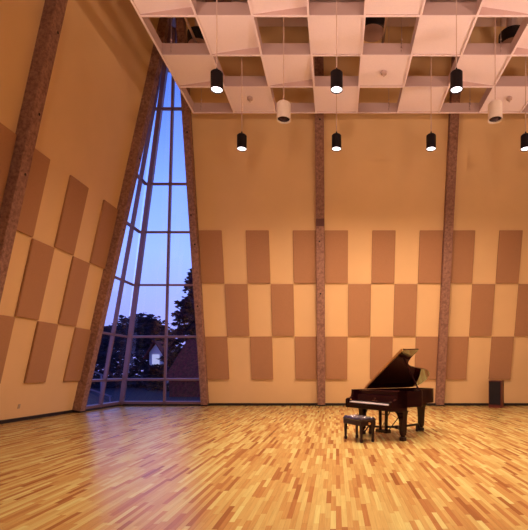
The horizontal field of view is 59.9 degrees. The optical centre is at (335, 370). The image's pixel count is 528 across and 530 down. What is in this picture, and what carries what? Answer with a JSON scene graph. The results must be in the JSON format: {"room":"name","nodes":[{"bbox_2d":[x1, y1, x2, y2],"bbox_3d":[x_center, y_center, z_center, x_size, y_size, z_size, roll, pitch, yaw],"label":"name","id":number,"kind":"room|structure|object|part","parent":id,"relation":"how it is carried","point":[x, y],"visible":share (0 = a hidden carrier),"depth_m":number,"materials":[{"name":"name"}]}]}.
{"room":"music room","nodes":[
{"label":"music room","id":0,"kind":"room"},
{"bbox_2d":[0,0,159,419],"bbox_3d":[-7.430,-5.443,5.560,3.326,13.665,19.120,0,0,0],"label":"wall","id":1,"kind":"structure","parent":0,"point":[104,51],"depth_m":12.32,"materials":[{"name":"beige paint"}]},
{"bbox_2d":[0,315,14,383],"bbox_3d":[-8.344,-0.518,10.978,0.431,1.702,0.870,0,0,0],"label":"acoustic panel","id":2,"kind":"object","parent":1,"relation":"attached to","point":[6,322],"visible":1,"depth_m":11.24,"materials":[{"name":"brown fabric"}]},
{"bbox_2d":[0,123,16,208],"bbox_3d":[-7.483,-4.378,9.782,0.494,1.982,0.870,0,0,0],"label":"acoustic panel","id":3,"kind":"object","parent":1,"relation":"attached to","point":[7,137],"visible":1,"depth_m":10.05,"materials":[{"name":"brown fabric"}]},
{"bbox_2d":[17,149,49,236],"bbox_3d":[-7.483,-4.378,10.978,0.494,1.982,0.870,0,0,0],"label":"acoustic panel","id":4,"kind":"object","parent":1,"relation":"attached to","point":[40,163],"visible":0.56,"depth_m":11.10,"materials":[{"name":"brown fabric"}]},
{"bbox_2d":[14,239,54,319],"bbox_3d":[-7.929,-2.378,11.864,0.494,1.982,0.870,0,0,0],"label":"acoustic panel","id":5,"kind":"object","parent":1,"relation":"attached to","point":[40,255],"visible":1,"depth_m":11.80,"materials":[{"name":"brown fabric"}]},
{"bbox_2d":[0,410,72,423],"bbox_3d":[-8.774,1.343,5.482,0.052,0.106,18.965,0,0,0],"label":"baseboard","id":6,"kind":"structure","parent":1,"relation":"attached to","point":[67,411],"depth_m":13.07,"materials":[{"name":"black rubber"}]},
{"bbox_2d":[24,321,57,382],"bbox_3d":[-8.344,-0.518,12.750,0.431,1.702,0.870,0,0,0],"label":"acoustic panel","id":7,"kind":"object","parent":1,"relation":"attached to","point":[45,333],"visible":1,"depth_m":12.68,"materials":[{"name":"brown fabric"}]},
{"bbox_2d":[54,175,88,254],"bbox_3d":[-7.483,-4.378,12.750,0.494,1.982,0.870,0,0,0],"label":"acoustic panel","id":8,"kind":"object","parent":1,"relation":"attached to","point":[76,192],"visible":1,"depth_m":12.68,"materials":[{"name":"brown fabric"}]},
{"bbox_2d":[58,256,89,326],"bbox_3d":[-7.929,-2.378,13.636,0.494,1.982,0.870,0,0,0],"label":"acoustic panel","id":9,"kind":"object","parent":1,"relation":"attached to","point":[78,271],"visible":1,"depth_m":13.56,"materials":[{"name":"brown fabric"}]},
{"bbox_2d":[63,327,90,381],"bbox_3d":[-8.344,-0.518,14.522,0.431,1.702,0.870,0,0,0],"label":"acoustic panel","id":10,"kind":"object","parent":1,"relation":"attached to","point":[80,339],"visible":1,"depth_m":14.45,"materials":[{"name":"brown fabric"}]},
{"bbox_2d":[89,200,117,268],"bbox_3d":[-7.483,-4.378,14.522,0.494,1.982,0.870,0,0,0],"label":"acoustic panel","id":11,"kind":"object","parent":1,"relation":"attached to","point":[108,214],"visible":1,"depth_m":14.45,"materials":[{"name":"brown fabric"}]},
{"bbox_2d":[85,25,200,410],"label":"window","id":12,"kind":"structure","parent":1,"relation":"in","point":[159,109],"depth_m":16.34,"materials":[{"name":"grey metal"}]},
{"bbox_3d":[-8.647,1.256,16.620,0.139,0.126,2.691,0,0,0],"label":"sill","id":13,"kind":"part","parent":12,"relation":"part of","materials":[{"name":"grey metal"}]},
{"bbox_3d":[-7.010,1.255,17.948,3.309,0.125,0.139,0,0,0],"label":"sill","id":14,"kind":"part","parent":12,"relation":"part of","materials":[{"name":"grey metal"}]},
{"bbox_2d":[168,0,230,71],"bbox_3d":[2.250,-12.360,7.050,22.700,0.300,22.700,0,0,0],"label":"ceiling","id":15,"kind":"structure","parent":0,"point":[173,24],"depth_m":15.54,"materials":[{"name":"brown"}]},
{"bbox_2d":[187,0,205,42],"bbox_3d":[-4.150,-11.030,13.750,0.760,2.360,0.760,0,0,0],"label":"ceiling vent","id":16,"kind":"object","parent":15,"relation":"in","point":[196,30],"visible":0.29,"depth_m":13.44,"materials":[{"name":"black metal"}]},
{"bbox_3d":[-4.150,-9.880,13.750,0.720,0.060,0.720,0,0,0],"label":"plate","id":17,"kind":"part","parent":16,"relation":"part of","materials":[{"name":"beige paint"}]},
{"bbox_2d":[211,0,222,93],"bbox_3d":[-2.674,-9.255,10.096,0.272,5.910,0.272,0,0,0],"label":"pendant lamp","id":18,"kind":"object","parent":15,"relation":"hanging from","point":[216,74],"visible":1,"depth_m":10.01,"materials":[{"name":"black metal"}]},
{"bbox_3d":[-2.674,-9.500,10.096,0.020,5.420,0.020,0,0,-23],"label":"cord","id":19,"kind":"part","parent":18,"relation":"part of","materials":[{"name":"brown plastic"}]},
{"bbox_2d":[237,0,246,151],"bbox_3d":[-2.674,-9.255,12.784,0.272,5.910,0.272,0,0,0],"label":"pendant lamp","id":20,"kind":"object","parent":15,"relation":"hanging from","point":[241,137],"visible":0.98,"depth_m":12.73,"materials":[{"name":"black metal"}]},
{"bbox_3d":[-2.674,-9.500,12.784,0.020,5.420,0.020,0,0,-22],"label":"cord","id":21,"kind":"part","parent":20,"relation":"part of","materials":[{"name":"brown plastic"}]},
{"bbox_2d":[277,17,290,123],"bbox_3d":[-1.330,-9.295,11.440,0.360,5.830,0.360,0,0,0],"label":"pendant lamp","id":22,"kind":"object","parent":15,"relation":"hanging from","point":[283,106],"visible":1,"depth_m":11.36,"materials":[{"name":"white metal"}]},
{"bbox_3d":[-1.330,-9.550,11.440,0.020,5.320,0.020,0,0,22],"label":"cord","id":23,"kind":"part","parent":22,"relation":"part of","materials":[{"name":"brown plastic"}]},
{"bbox_2d":[130,0,527,112],"bbox_3d":[1.358,-10.348,10.096,12.148,3.724,9.460,0,0,0],"label":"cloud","id":24,"kind":"object","parent":15,"relation":"hanging from","point":[190,65],"visible":0.95,"depth_m":12.09,"materials":[{"name":"white paint"}]},
{"bbox_2d":[184,17,196,42],"bbox_3d":[-3.860,-9.060,9.250,0.070,0.070,7.000,0,0,0],"label":"pipe","id":25,"kind":"object","parent":24,"relation":"attached to","point":[185,18],"visible":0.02,"depth_m":11.91,"materials":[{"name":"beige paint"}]},
{"bbox_2d":[381,70,386,76],"bbox_3d":[1.358,-8.440,12.784,0.180,0.160,0.180,0,0,0],"label":"smoke detector","id":26,"kind":"object","parent":24,"relation":"attached to","point":[383,72],"visible":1,"depth_m":12.73,"materials":[{"name":"white plastic"}]},
{"bbox_2d":[382,17,387,42],"bbox_3d":[1.290,-9.060,9.250,0.070,0.070,7.000,0,0,0],"label":"pipe","id":27,"kind":"object","parent":24,"relation":"attached to","point":[386,18],"visible":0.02,"depth_m":11.91,"materials":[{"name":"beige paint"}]},
{"bbox_3d":[1.761,-10.380,12.072,0.044,3.660,0.044,0,0,22],"label":"hanger rod","id":28,"kind":"part","parent":24,"relation":"part of","materials":[{"name":"silver metal"}]},
{"bbox_2d":[332,94,340,151],"bbox_3d":[0.014,-9.255,12.784,0.272,5.910,0.272,0,0,0],"label":"pendant lamp","id":29,"kind":"object","parent":15,"relation":"hanging from","point":[336,137],"visible":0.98,"depth_m":12.71,"materials":[{"name":"black metal"}]},
{"bbox_3d":[0.014,-9.500,12.784,0.020,5.420,0.020,0,0,-22],"label":"cord","id":30,"kind":"part","parent":29,"relation":"part of","materials":[{"name":"brown plastic"}]},
{"bbox_2d":[331,0,342,93],"bbox_3d":[0.014,-9.255,10.096,0.272,5.910,0.272,0,0,0],"label":"pendant lamp","id":31,"kind":"object","parent":15,"relation":"hanging from","point":[336,74],"visible":1,"depth_m":10.02,"materials":[{"name":"black metal"}]},
{"bbox_3d":[0.014,-9.500,10.096,0.020,5.420,0.020,0,0,23],"label":"cord","id":32,"kind":"part","parent":31,"relation":"part of","materials":[{"name":"brown plastic"}]},
{"bbox_2d":[364,17,384,41],"bbox_3d":[1.060,-11.030,13.200,0.760,2.360,0.760,0,0,0],"label":"ceiling vent","id":33,"kind":"object","parent":15,"relation":"in","point":[374,26],"visible":0.63,"depth_m":12.99,"materials":[{"name":"black metal"}]},
{"bbox_3d":[1.060,-9.880,13.200,0.720,0.060,0.720,0,0,0],"label":"plate","id":34,"kind":"part","parent":33,"relation":"part of","materials":[{"name":"beige paint"}]},
{"bbox_2d":[231,0,524,26],"bbox_3d":[5.000,-11.785,14.514,16.600,0.850,0.650,0,0,0],"label":"trim","id":35,"kind":"structure","parent":15,"relation":"attached to","point":[262,21],"depth_m":14.58,"materials":[{"name":"beige paint"}]},
{"bbox_2d":[426,131,435,151],"bbox_3d":[2.702,-9.255,12.784,0.272,5.910,0.272,0,0,0],"label":"pendant lamp","id":36,"kind":"object","parent":15,"relation":"hanging from","point":[431,137],"visible":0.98,"depth_m":12.69,"materials":[{"name":"black metal"}]},
{"bbox_2d":[450,0,462,93],"bbox_3d":[2.702,-9.255,10.096,0.272,5.910,0.272,0,0,0],"label":"pendant lamp","id":37,"kind":"object","parent":15,"relation":"hanging from","point":[456,76],"visible":1,"depth_m":10.03,"materials":[{"name":"black metal"}]},
{"bbox_3d":[2.702,-9.500,10.096,0.020,5.420,0.020,0,0,23],"label":"cord","id":38,"kind":"part","parent":37,"relation":"part of","materials":[{"name":"brown plastic"}]},
{"bbox_2d":[488,17,502,123],"bbox_3d":[4.046,-9.295,11.440,0.360,5.830,0.360,0,0,0],"label":"pendant lamp","id":39,"kind":"object","parent":15,"relation":"hanging from","point":[495,106],"visible":1,"depth_m":11.35,"materials":[{"name":"white metal"}]},
{"bbox_3d":[4.046,-9.550,11.440,0.020,5.320,0.020,0,0,22],"label":"cord","id":40,"kind":"part","parent":39,"relation":"part of","materials":[{"name":"brown plastic"}]},
{"bbox_2d":[498,17,519,42],"bbox_3d":[5.350,-11.030,13.700,0.760,2.360,0.760,0,0,0],"label":"ceiling vent","id":41,"kind":"object","parent":15,"relation":"in","point":[507,34],"visible":0.28,"depth_m":13.47,"materials":[{"name":"black metal"}]},
{"bbox_3d":[5.350,-9.880,13.700,0.720,0.060,0.720,0,0,0],"label":"plate","id":42,"kind":"part","parent":41,"relation":"part of","materials":[{"name":"beige paint"}]},
{"bbox_2d":[521,56,527,151],"bbox_3d":[5.390,-9.255,12.784,0.272,5.910,0.272,0,0,0],"label":"pendant lamp","id":43,"kind":"object","parent":15,"relation":"hanging from","point":[524,137],"visible":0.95,"depth_m":12.75,"materials":[{"name":"black metal"}]},
{"bbox_3d":[5.390,-9.500,12.784,0.020,5.420,0.020,0,0,22],"label":"cord","id":44,"kind":"part","parent":43,"relation":"part of","materials":[{"name":"brown plastic"}]},
{"bbox_2d":[0,406,527,529],"bbox_3d":[2.000,1.515,7.275,23.200,0.250,22.550,0,0,0],"label":"floor","id":45,"kind":"structure","parent":0,"point":[117,467],"depth_m":6.29,"materials":[{"name":"brown wood"}]},
{"bbox_2d":[0,0,67,301],"bbox_3d":[-7.160,-5.383,10.380,3.327,13.671,0.310,0,0,0],"label":"concrete post","id":46,"kind":"object","parent":45,"relation":"on","point":[53,13],"visible":1,"depth_m":10.23,"materials":[{"name":"brown concrete"}]},
{"bbox_2d":[72,17,172,412],"bbox_3d":[-7.160,-5.383,15.120,3.327,13.671,0.310,0,0,0],"label":"concrete post","id":47,"kind":"object","parent":45,"relation":"on","point":[156,61],"visible":0.87,"depth_m":14.97,"materials":[{"name":"brown concrete"}]},
{"bbox_2d":[175,17,208,405],"bbox_3d":[-5.225,-5.384,16.522,0.260,13.669,3.207,0,0,0],"label":"concrete post","id":48,"kind":"object","parent":45,"relation":"on","point":[181,33],"visible":0.87,"depth_m":16.46,"materials":[{"name":"brown concrete"}]},
{"bbox_2d":[314,56,324,405],"bbox_3d":[-0.580,-5.384,16.522,0.310,13.669,3.207,0,0,0],"label":"concrete post","id":49,"kind":"object","parent":45,"relation":"on","point":[318,60],"visible":0.84,"depth_m":16.55,"materials":[{"name":"brown concrete"}]},
{"bbox_2d":[343,414,375,442],"bbox_3d":[0.462,1.145,9.030,0.350,0.490,0.770,0,0,-30],"label":"piano bench","id":50,"kind":"object","parent":45,"relation":"on","point":[357,420],"visible":1,"depth_m":8.82,"materials":[{"name":"black leather"}]},
{"bbox_3d":[0.198,1.228,9.219,0.048,0.325,0.048,0,0,-30],"label":"leg","id":51,"kind":"part","parent":50,"relation":"part of","materials":[{"name":"black wood"}]},
{"bbox_3d":[0.432,1.228,9.353,0.048,0.325,0.048,0,0,-30],"label":"leg","id":52,"kind":"part","parent":50,"relation":"part of","materials":[{"name":"black wood"}]},
{"bbox_2d":[343,414,375,420],"bbox_3d":[0.462,0.935,9.030,0.350,0.070,0.680,0,0,-30],"label":"cushion","id":53,"kind":"object","parent":50,"relation":"on","point":[355,417],"depth_m":8.89,"materials":[{"name":"black leather"}]},
{"bbox_3d":[0.492,1.228,8.707,0.048,0.325,0.048,0,0,-30],"label":"leg","id":54,"kind":"part","parent":50,"relation":"part of","materials":[{"name":"black wood"}]},
{"bbox_3d":[0.726,1.228,8.841,0.048,0.325,0.048,0,0,-30],"label":"leg","id":55,"kind":"part","parent":50,"relation":"part of","materials":[{"name":"black wood"}]},
{"bbox_2d":[363,423,423,440],"bbox_3d":[1.533,1.290,9.876,1.520,0.200,1.360,0,0,-35],"label":"piano dolly","id":56,"kind":"object","parent":45,"relation":"on","point":[418,428],"visible":0.77,"depth_m":9.94,"materials":[{"name":"black metal"}]},
{"bbox_2d":[346,348,433,436],"bbox_3d":[1.535,0.424,9.893,2.202,1.782,1.486,0,0,-35],"label":"grand piano","id":57,"kind":"object","parent":56,"relation":"on","point":[392,395],"visible":0.98,"depth_m":9.60,"materials":[{"name":"brown wood"}]},
{"bbox_3d":[0.403,0.598,9.950,0.420,0.385,0.075,0,0,-35],"label":"arm","id":58,"kind":"part","parent":57,"relation":"part of","materials":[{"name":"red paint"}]},
{"bbox_3d":[0.590,1.035,9.981,0.176,0.490,0.176,0,0,-35],"label":"leg","id":59,"kind":"part","parent":57,"relation":"part of","materials":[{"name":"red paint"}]},
{"bbox_3d":[1.703,-0.033,10.140,1.642,0.867,1.252,0,0,-35],"label":"lid","id":60,"kind":"part","parent":57,"relation":"part of","materials":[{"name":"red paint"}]},
{"bbox_3d":[1.214,0.598,8.802,0.420,0.385,0.075,0,0,-35],"label":"arm","id":61,"kind":"part","parent":57,"relation":"part of","materials":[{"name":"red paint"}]},
{"bbox_3d":[1.333,1.035,8.963,0.176,0.490,0.176,0,0,-35],"label":"leg","id":62,"kind":"part","parent":57,"relation":"part of","materials":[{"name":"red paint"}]},
{"bbox_3d":[1.980,1.003,10.473,0.176,0.554,0.176,0,0,-35],"label":"leg","id":63,"kind":"part","parent":57,"relation":"part of","materials":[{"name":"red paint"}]},
{"bbox_3d":[1.643,1.225,10.128,0.050,0.045,0.705,0,0,44],"label":"dolly arm","id":64,"kind":"part","parent":56,"relation":"part of","materials":[{"name":"black metal"}]},
{"bbox_2d":[435,56,460,405],"bbox_3d":[4.130,-5.384,16.522,0.310,13.669,3.207,0,0,0],"label":"concrete post","id":65,"kind":"object","parent":45,"relation":"on","point":[453,121],"visible":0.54,"depth_m":16.57,"materials":[{"name":"brown concrete"}]},
{"bbox_2d":[489,380,503,407],"bbox_3d":[6.103,0.875,17.140,0.470,1.030,0.425,0,0,34],"label":"loudspeaker","id":66,"kind":"object","parent":45,"relation":"on","point":[496,387],"visible":0.98,"depth_m":16.97,"materials":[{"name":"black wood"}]},
{"bbox_2d":[489,381,499,404],"bbox_3d":[5.991,0.830,16.973,0.410,0.880,0.024,0,0,34],"label":"grille","id":67,"kind":"object","parent":66,"relation":"attached to","point":[494,386],"depth_m":16.97,"materials":[{"name":"black metal"}]},
{"bbox_2d":[186,17,527,402],"bbox_3d":[4.025,-5.441,16.791,18.550,13.663,3.204,0,0,0],"label":"wall","id":68,"kind":"structure","parent":0,"point":[383,175],"depth_m":16.52,"materials":[{"name":"beige paint"}]},
{"bbox_2d":[199,230,223,282],"bbox_3d":[-4.659,-4.264,16.859,0.856,1.892,0.457,0,0,0],"label":"acoustic panel","id":69,"kind":"object","parent":68,"relation":"attached to","point":[210,241],"visible":1,"depth_m":16.83,"materials":[{"name":"brown fabric"}]},
{"bbox_2d":[205,337,228,378],"bbox_3d":[-4.659,-0.504,17.664,0.856,1.672,0.410,0,0,0],"label":"acoustic panel","id":70,"kind":"object","parent":68,"relation":"attached to","point":[216,347],"visible":1,"depth_m":17.63,"materials":[{"name":"brown fabric"}]},
{"bbox_2d":[225,284,249,335],"bbox_3d":[-3.787,-2.329,17.273,0.856,1.942,0.468,0,0,0],"label":"acoustic panel","id":71,"kind":"object","parent":68,"relation":"attached to","point":[236,295],"visible":1,"depth_m":17.24,"materials":[{"name":"brown fabric"}]},
{"bbox_2d":[246,230,269,282],"bbox_3d":[-2.915,-4.264,16.859,0.856,1.892,0.457,0,0,0],"label":"acoustic panel","id":72,"kind":"object","parent":68,"relation":"attached to","point":[257,241],"visible":1,"depth_m":16.83,"materials":[{"name":"brown fabric"}]},
{"bbox_2d":[250,337,272,378],"bbox_3d":[-2.915,-0.504,17.664,0.856,1.672,0.410,0,0,0],"label":"acoustic panel","id":73,"kind":"object","parent":68,"relation":"attached to","point":[261,351],"visible":1,"depth_m":17.63,"materials":[{"name":"brown fabric"}]},
{"bbox_2d":[271,284,293,335],"bbox_3d":[-2.043,-2.329,17.273,0.856,1.942,0.468,0,0,0],"label":"acoustic panel","id":74,"kind":"object","parent":68,"relation":"attached to","point":[282,295],"visible":1,"depth_m":17.24,"materials":[{"name":"brown fabric"}]},
{"bbox_2d":[293,230,315,282],"bbox_3d":[-1.171,-4.264,16.859,0.856,1.892,0.457,0,0,0],"label":"acoustic panel","id":75,"kind":"object","parent":68,"relation":"attached to","point":[304,241],"visible":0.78,"depth_m":16.83,"materials":[{"name":"brown fabric"}]},
{"bbox_2d":[295,337,316,378],"bbox_3d":[-1.171,-0.504,17.664,0.856,1.672,0.410,0,0,0],"label":"acoustic panel","id":76,"kind":"object","parent":68,"relation":"attached to","point":[305,347],"visible":0.94,"depth_m":17.63,"materials":[{"name":"brown fabric"}]},
{"bbox_2d":[325,230,347,282],"bbox_3d":[0.015,-4.264,16.859,0.864,1.892,0.457,0,0,0],"label":"acoustic panel","id":77,"kind":"object","parent":68,"relation":"attached to","point":[336,241],"visible":0.98,"depth_m":16.83,"materials":[{"name":"brown fabric"}]},
{"bbox_2d":[325,337,347,378],"bbox_3d":[0.015,-0.504,17.664,0.864,1.672,0.410,0,0,0],"label":"acoustic panel","id":78,"kind":"object","parent":68,"relation":"attached to","point":[335,347],"visible":1,"depth_m":17.63,"materials":[{"name":"brown fabric"}]},
{"bbox_2d":[348,284,370,335],"bbox_3d":[0.895,-2.329,17.273,0.864,1.942,0.468,0,0,0],"label":"acoustic panel","id":79,"kind":"object","parent":68,"relation":"attached to","point":[359,295],"visible":1,"depth_m":17.24,"materials":[{"name":"brown fabric"}]},
{"bbox_2d":[209,403,527,405],"bbox_3d":[4.103,1.343,18.075,18.395,0.106,0.051,0,0,0],"label":"baseboard","id":80,"kind":"structure","parent":68,"relation":"attached to","point":[210,404],"depth_m":18.06,"materials":[{"name":"black rubber"}]},
{"bbox_2d":[370,337,392,378],"bbox_3d":[1.775,-0.504,17.664,0.864,1.672,0.410,0,0,0],"label":"acoustic panel","id":81,"kind":"object","parent":68,"relation":"attached to","point":[381,348],"visible":0.73,"depth_m":17.59,"materials":[{"name":"brown fabric"}]},
{"bbox_2d":[371,230,395,282],"bbox_3d":[1.775,-4.264,16.859,0.864,1.892,0.457,0,0,0],"label":"acoustic panel","id":82,"kind":"object","parent":68,"relation":"attached to","point":[383,241],"visible":1,"depth_m":16.83,"materials":[{"name":"brown fabric"}]},
{"bbox_2d":[393,284,416,335],"bbox_3d":[2.655,-2.329,17.273,0.864,1.942,0.468,0,0,0],"label":"acoustic panel","id":83,"kind":"object","parent":68,"relation":"attached to","point":[405,295],"visible":1,"depth_m":17.24,"materials":[{"name":"brown fabric"}]},
{"bbox_2d":[415,337,437,378],"bbox_3d":[3.535,-0.504,17.664,0.864,1.672,0.410,0,0,0],"label":"acoustic panel","id":84,"kind":"object","parent":68,"relation":"attached to","point":[426,356],"visible":0.76,"depth_m":17.60,"materials":[{"name":"brown fabric"}]},
{"bbox_2d":[418,230,442,282],"bbox_3d":[3.535,-4.264,16.859,0.864,1.892,0.457,0,0,0],"label":"acoustic panel","id":85,"kind":"object","parent":68,"relation":"attached to","point":[430,241],"visible":1,"depth_m":16.83,"materials":[{"name":"brown fabric"}]},
{"bbox_2d":[446,337,468,378],"bbox_3d":[4.724,-0.504,17.664,0.862,1.672,0.410,0,0,0],"label":"acoustic panel","id":86,"kind":"object","parent":68,"relation":"attached to","point":[457,347],"visible":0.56,"depth_m":17.63,"materials":[{"name":"brown fabric"}]},
{"bbox_2d":[451,230,474,282],"bbox_3d":[4.724,-4.264,16.859,0.862,1.892,0.457,0,0,0],"label":"acoustic panel","id":87,"kind":"object","parent":68,"relation":"attached to","point":[463,240],"visible":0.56,"depth_m":16.83,"materials":[{"name":"brown fabric"}]},
{"bbox_2d":[469,284,494,335],"bbox_3d":[5.602,-2.329,17.273,0.862,1.942,0.468,0,0,0],"label":"acoustic panel","id":88,"kind":"object","parent":68,"relation":"attached to","point":[482,297],"visible":1,"depth_m":17.24,"materials":[{"name":"brown fabric"}]},
{"bbox_2d":[488,337,513,378],"bbox_3d":[6.480,-0.504,17.664,0.862,1.672,0.410,0,0,0],"label":"acoustic panel","id":89,"kind":"object","parent":68,"relation":"attached to","point":[501,352],"visible":1,"depth_m":17.63,"materials":[{"name":"brown fabric"}]},
{"bbox_2d":[495,230,522,282],"bbox_3d":[6.480,-4.264,16.859,0.862,1.892,0.457,0,0,0],"label":"acoustic panel","id":90,"kind":"object","parent":68,"relation":"attached to","point":[510,241],"visible":1,"depth_m":16.83,"materials":[{"name":"brown fabric"}]},
{"bbox_2d":[514,284,527,335],"bbox_3d":[7.358,-2.329,17.273,0.862,1.942,0.468,0,0,0],"label":"acoustic panel","id":91,"kind":"object","parent":68,"relation":"attached to","point":[521,322],"visible":1,"depth_m":17.26,"materials":[{"name":"brown fabric"}]},
{"label":"outside","id":92,"kind":"structure","parent":0,"visible":0},
{"bbox_2d":[87,376,199,404],"bbox_3d":[-40.000,1.865,89.280,160.000,0.250,141.440,0,0,0],"label":"ground","id":93,"kind":"structure","parent":92,"point":[132,394],"depth_m":30.71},
{"bbox_2d":[94,371,102,390],"bbox_3d":[-11.000,0.600,19.600,0.060,2.279,3.213,0,0,0],"label":"rail","id":94,"kind":"object","parent":93,"relation":"on","point":[100,374],"visible":0.21,"depth_m":21.07,"materials":[{"name":"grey metal"}]},
{"bbox_2d":[90,389,111,401],"bbox_3d":[-10.600,1.100,19.600,0.060,1.279,3.213,0,0,0],"label":"rail","id":95,"kind":"object","parent":93,"relation":"on","point":[110,396],"visible":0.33,"depth_m":20.73,"materials":[{"name":"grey metal"}]},
{"bbox_2d":[99,337,113,351],"bbox_3d":[-33.457,-1.929,59.884,7.140,7.339,6.345,0,0,0],"label":"leafy tree","id":96,"kind":"object","parent":93,"relation":"on","point":[104,345],"visible":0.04,"depth_m":60.37,"materials":[{"name":"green plant"}]},
{"bbox_2d":[102,324,125,353],"bbox_3d":[-35.832,-2.905,72.203,7.301,9.291,6.742,0,0,0],"label":"leafy tree","id":97,"kind":"object","parent":93,"relation":"on","point":[116,348],"visible":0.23,"depth_m":70.70,"materials":[{"name":"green plant"}]},
{"bbox_2d":[90,350,178,387],"bbox_3d":[-23.087,-0.113,46.010,28.527,4.026,2.209,0,0,0],"label":"hedge","id":98,"kind":"object","parent":93,"relation":"on","point":[116,366],"visible":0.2,"depth_m":45.52,"materials":[{"name":"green plant"}]},
{"bbox_2d":[109,312,175,382],"bbox_3d":[-24.183,-2.880,57.950,8.863,9.240,7.617,0,0,0],"label":"leafy tree","id":99,"kind":"object","parent":93,"relation":"on","point":[144,326],"visible":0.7,"depth_m":56.04,"materials":[{"name":"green plant"}]},
{"bbox_2d":[145,364,163,389],"bbox_3d":[-16.206,0.552,40.503,1.845,2.404,1.285,0,0,0],"label":"bush","id":100,"kind":"object","parent":93,"relation":"on","point":[153,371],"visible":0.62,"depth_m":40.21,"materials":[{"name":"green plant"}]},
{"bbox_2d":[143,340,168,386],"bbox_3d":[-17.012,-0.560,43.300,2.040,4.600,2.400,0,0,0],"label":"house","id":101,"kind":"structure","parent":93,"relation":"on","point":[156,350],"depth_m":42.50,"materials":[{"name":"grey"}]},
{"bbox_2d":[145,268,195,391],"bbox_3d":[-13.054,-3.567,40.062,7.299,11.248,6.786,0,0,0],"label":"conifer tree","id":102,"kind":"object","parent":93,"relation":"on","point":[186,314],"visible":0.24,"depth_m":39.21,"materials":[{"name":"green plant"}]},
{"bbox_2d":[167,339,199,396],"bbox_3d":[-7.533,-0.260,32.100,8.000,4.000,4.200,0,0,0],"label":"outbuilding","id":103,"kind":"structure","parent":93,"relation":"on","point":[185,365],"depth_m":30.34,"materials":[{"name":"red"}]}
]}

